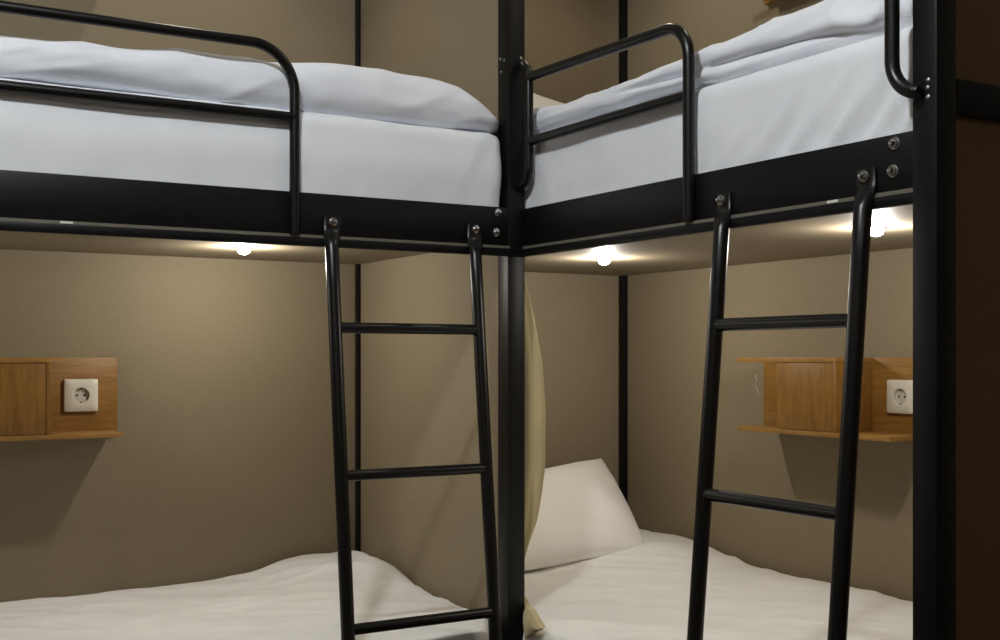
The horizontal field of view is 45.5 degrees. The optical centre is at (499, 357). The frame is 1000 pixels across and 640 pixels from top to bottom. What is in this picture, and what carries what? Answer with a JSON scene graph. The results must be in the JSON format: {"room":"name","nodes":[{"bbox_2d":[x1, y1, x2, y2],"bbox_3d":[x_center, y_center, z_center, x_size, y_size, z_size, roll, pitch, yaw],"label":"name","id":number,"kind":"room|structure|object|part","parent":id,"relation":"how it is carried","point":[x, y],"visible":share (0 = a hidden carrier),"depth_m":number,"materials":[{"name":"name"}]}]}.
{"room":"dormitory","nodes":[
{"label":"dormitory","id":0,"kind":"room"},
{"bbox_2d":[0,0,618,602],"bbox_3d":[-1.402,-0.230,3.023,4.378,2.660,0.100,0,0,-31],"label":"wall","id":1,"kind":"structure","parent":0,"point":[222,464],"depth_m":3.33,"materials":[{"name":"beige paint"}]},
{"bbox_2d":[0,358,122,440],"bbox_3d":[-1.242,0.102,2.973,0.594,0.204,0.150,0,0,-31],"label":"wall shelf","id":2,"kind":"object","parent":1,"relation":"attached to","point":[41,398],"visible":1,"depth_m":3.09,"materials":[{"name":"brown wood"}]},
{"bbox_3d":[-1.217,0.102,2.911,0.204,0.176,0.014,0,0,-31],"label":"door","id":3,"kind":"part","parent":2,"relation":"part of","materials":[{"name":"brown wood"}]},
{"bbox_3d":[-1.153,0.102,3.017,0.012,0.178,0.132,0,0,-31],"label":"panel","id":4,"kind":"part","parent":2,"relation":"part of","materials":[{"name":"brown wood"}]},
{"bbox_2d":[64,379,97,411],"bbox_3d":[-1.096,0.099,3.123,0.085,0.085,0.010,0,0,-31],"label":"power socket","id":5,"kind":"object","parent":2,"relation":"attached to","point":[80,395],"depth_m":3.12,"materials":[{"name":"beige plastic"}]},
{"bbox_2d":[361,0,497,619],"bbox_3d":[-0.203,-0.230,3.201,0.018,2.660,0.824,0,0,-31],"label":"wall partition","id":6,"kind":"structure","parent":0,"point":[419,403],"depth_m":3.15,"materials":[{"name":"beige paint"}]},
{"bbox_2d":[628,0,912,600],"bbox_3d":[1.787,-0.230,1.857,0.100,2.660,5.174,0,0,-31],"label":"wall","id":7,"kind":"structure","parent":0,"point":[668,311],"depth_m":3.52,"materials":[{"name":"beige paint"}]},
{"bbox_2d":[764,0,779,4],"bbox_3d":[0.862,-1.118,3.160,0.150,0.204,0.594,0,0,-31],"label":"wall shelf","id":8,"kind":"object","parent":7,"relation":"attached to","point":[767,2],"visible":1,"depth_m":3.43,"materials":[{"name":"brown wood"}]},
{"bbox_2d":[738,358,912,441],"bbox_3d":[0.862,0.102,3.160,0.150,0.204,0.594,0,0,-31],"label":"wall shelf","id":9,"kind":"object","parent":7,"relation":"attached to","point":[803,396],"visible":0.86,"depth_m":3.08,"materials":[{"name":"brown wood"}]},
{"bbox_3d":[0.809,0.102,3.251,0.116,0.178,0.012,0,0,-31],"label":"panel","id":10,"kind":"part","parent":9,"relation":"part of","materials":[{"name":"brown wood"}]},
{"bbox_3d":[0.801,0.102,3.135,0.014,0.176,0.204,0,0,-31],"label":"door","id":11,"kind":"part","parent":9,"relation":"part of","materials":[{"name":"brown wood"}]},
{"bbox_3d":[0.907,0.102,3.071,0.132,0.178,0.012,0,0,-31],"label":"panel","id":12,"kind":"part","parent":9,"relation":"part of","materials":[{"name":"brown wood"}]},
{"bbox_2d":[887,380,912,413],"bbox_3d":[1.012,0.099,3.014,0.010,0.085,0.085,0,0,-31],"label":"power socket","id":13,"kind":"object","parent":9,"relation":"attached to","point":[899,392],"depth_m":3.01,"materials":[{"name":"beige plastic"}]},
{"bbox_2d":[956,0,999,639],"bbox_3d":[1.075,-0.230,2.039,0.936,2.660,0.018,0,0,-31],"label":"wall","id":14,"kind":"structure","parent":0,"point":[977,21],"depth_m":1.82,"materials":[{"name":"brown laminate"}]},
{"bbox_3d":[-0.074,1.150,0.803,4.378,0.100,5.274,0,0,-31],"label":"floor","id":15,"kind":"structure","parent":0,"visible":0},
{"bbox_2d":[0,0,524,639],"bbox_3d":[-1.038,-0.229,2.566,2.144,2.658,1.057,0,0,-31],"label":"bunk bed","id":16,"kind":"object","parent":15,"relation":"on","point":[39,211],"visible":1,"depth_m":2.61,"materials":[{"name":"black metal"}]},
{"bbox_3d":[-1.080,-0.462,2.125,1.530,0.402,0.022,0,0,-31],"label":"guard rail","id":17,"kind":"part","parent":16,"relation":"part of","materials":[{"name":"black metal"}]},
{"bbox_2d":[231,246,255,254],"bbox_3d":[-0.638,-0.266,2.974,0.060,0.020,0.060,0,0,-31],"label":"recessed light","id":18,"kind":"object","parent":16,"relation":"attached to","point":[243,250],"visible":1,"depth_m":2.96,"materials":[{"name":"silver metal"}]},
{"bbox_3d":[-0.638,-0.266,2.974,0.033,0.020,0.033,0,0,-31],"label":"bulb","id":19,"kind":"part","parent":18,"relation":"part of","materials":[{"name":"white glass"}]},
{"bbox_2d":[0,78,501,206],"bbox_3d":[-1.076,-0.412,2.640,2.032,0.242,0.861,0,0,-31],"label":"mattress","id":20,"kind":"object","parent":16,"relation":"on","point":[340,155],"visible":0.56,"depth_m":2.47,"materials":[{"name":"white fabric"}]},
{"bbox_2d":[0,35,498,133],"bbox_3d":[-1.067,-0.587,2.640,2.033,0.129,0.858,0,0,-31],"label":"duvet","id":21,"kind":"object","parent":20,"relation":"on","point":[327,88],"visible":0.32,"depth_m":2.48,"materials":[{"name":"white fabric"}]},
{"bbox_3d":[-0.866,-0.306,2.276,2.052,0.090,0.016,0,0,-31],"label":"rail","id":22,"kind":"part","parent":16,"relation":"part of","materials":[{"name":"black metal"}]},
{"bbox_3d":[-0.318,0.396,2.489,0.045,1.400,0.181,0,0,-31],"label":"ladder rail","id":23,"kind":"part","parent":16,"relation":"part of","materials":[{"name":"black metal"}]},
{"bbox_3d":[-0.016,0.395,2.669,0.047,1.403,0.181,0,0,-31],"label":"ladder rail","id":24,"kind":"part","parent":16,"relation":"part of","materials":[{"name":"black metal"}]},
{"bbox_3d":[0.027,-0.229,2.829,0.046,2.658,0.049,0,0,-31],"label":"post","id":25,"kind":"part","parent":16,"relation":"part of","materials":[{"name":"black metal"}]},
{"bbox_3d":[-1.081,0.731,2.654,2.032,0.156,0.842,0,0,-31],"label":"mattress","id":26,"kind":"object","parent":16,"relation":"on","visible":0},
{"bbox_2d":[0,550,488,639],"bbox_3d":[-1.055,0.643,2.617,2.037,0.172,0.945,0,0,-31],"label":"duvet","id":27,"kind":"object","parent":26,"relation":"on","point":[293,598],"visible":0.91,"depth_m":2.91,"materials":[{"name":"white fabric"}]},
{"bbox_2d":[515,0,999,639],"bbox_3d":[0.479,-0.229,2.874,1.101,2.658,2.086,0,0,-31],"label":"bunk bed","id":28,"kind":"object","parent":15,"relation":"on","point":[826,201],"visible":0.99,"depth_m":1.98,"materials":[{"name":"black metal"}]},
{"bbox_2d":[523,279,545,637],"bbox_3d":[0.047,0.178,2.796,0.121,0.907,0.342,0,0,2],"label":"curtain","id":29,"kind":"object","parent":28,"relation":"hanging from","point":[535,407],"visible":0.27,"depth_m":2.90,"materials":[{"name":"beige fabric"}]},
{"bbox_2d":[593,257,614,264],"bbox_3d":[0.288,-0.266,3.306,0.060,0.020,0.060,0,0,-31],"label":"recessed light","id":30,"kind":"object","parent":28,"relation":"attached to","point":[602,260],"visible":1,"depth_m":3.29,"materials":[{"name":"silver metal"}]},
{"bbox_3d":[0.288,-0.266,3.306,0.033,0.020,0.033,0,0,-31],"label":"bulb","id":31,"kind":"part","parent":30,"relation":"part of","materials":[{"name":"white glass"}]},
{"bbox_3d":[0.205,-0.481,2.543,0.023,0.440,0.630,0,0,-31],"label":"guard rail","id":32,"kind":"part","parent":28,"relation":"part of","materials":[{"name":"black metal"}]},
{"bbox_3d":[0.354,0.396,2.166,0.154,1.400,0.057,0,0,-31],"label":"ladder rail","id":33,"kind":"part","parent":28,"relation":"part of","materials":[{"name":"black metal"}]},
{"bbox_2d":[523,529,912,639],"bbox_3d":[0.513,0.685,2.906,1.003,0.250,2.003,0,0,-31],"label":"duvet","id":34,"kind":"object","parent":28,"relation":"on","point":[642,592],"visible":0.62,"depth_m":2.98,"materials":[{"name":"white fabric"}]},
{"bbox_2d":[525,458,643,570],"bbox_3d":[0.152,0.468,3.582,0.671,0.278,0.294,0,0,-37],"label":"pillow","id":35,"kind":"object","parent":34,"relation":"on","point":[584,514],"visible":0.59,"depth_m":3.56,"materials":[{"name":"white fabric"}]},
{"bbox_3d":[0.362,-0.306,2.320,0.016,0.090,1.166,0,0,-31],"label":"rail","id":36,"kind":"part","parent":28,"relation":"part of","materials":[{"name":"black metal"}]},
{"bbox_2d":[525,26,912,208],"bbox_3d":[0.537,-0.411,2.922,0.940,0.236,1.998,0,0,-31],"label":"mattress","id":37,"kind":"object","parent":28,"relation":"on","point":[843,95],"visible":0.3,"depth_m":2.17,"materials":[{"name":"white fabric"}]},
{"bbox_2d":[533,93,563,107],"bbox_3d":[0.152,-0.711,3.626,0.663,0.283,0.287,0,0,-31],"label":"pillow","id":38,"kind":"object","parent":37,"relation":"on","point":[538,101],"visible":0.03,"depth_m":3.62,"materials":[{"name":"white fabric"}]},
{"bbox_2d":[533,0,912,134],"bbox_3d":[0.640,-0.576,2.741,0.928,0.130,1.576,0,0,-31],"label":"duvet","id":39,"kind":"object","parent":37,"relation":"on","point":[826,25],"visible":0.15,"depth_m":2.18,"materials":[{"name":"white fabric"}]},
{"bbox_3d":[0.527,0.396,1.876,0.154,1.400,0.049,0,0,-31],"label":"ladder rail","id":40,"kind":"part","parent":28,"relation":"part of","materials":[{"name":"black metal"}]},
{"bbox_2d":[871,226,890,236],"bbox_3d":[0.795,-0.266,2.526,0.060,0.020,0.060,0,0,-31],"label":"recessed light","id":41,"kind":"object","parent":28,"relation":"attached to","point":[875,230],"visible":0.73,"depth_m":2.51,"materials":[{"name":"silver metal"}]},
{"bbox_3d":[0.795,-0.266,2.526,0.033,0.020,0.033,0,0,-31],"label":"bulb","id":42,"kind":"part","parent":41,"relation":"part of","materials":[{"name":"white glass"}]},
{"bbox_3d":[0.650,-0.229,1.788,0.045,2.658,0.045,0,0,-31],"label":"post","id":43,"kind":"part","parent":28,"relation":"part of","materials":[{"name":"black metal"}]},
{"bbox_3d":[1.080,-0.391,2.025,0.937,0.053,0.011,0,0,-31],"label":"rail","id":44,"kind":"part","parent":28,"relation":"part of","materials":[{"name":"black metal"}]}
]}

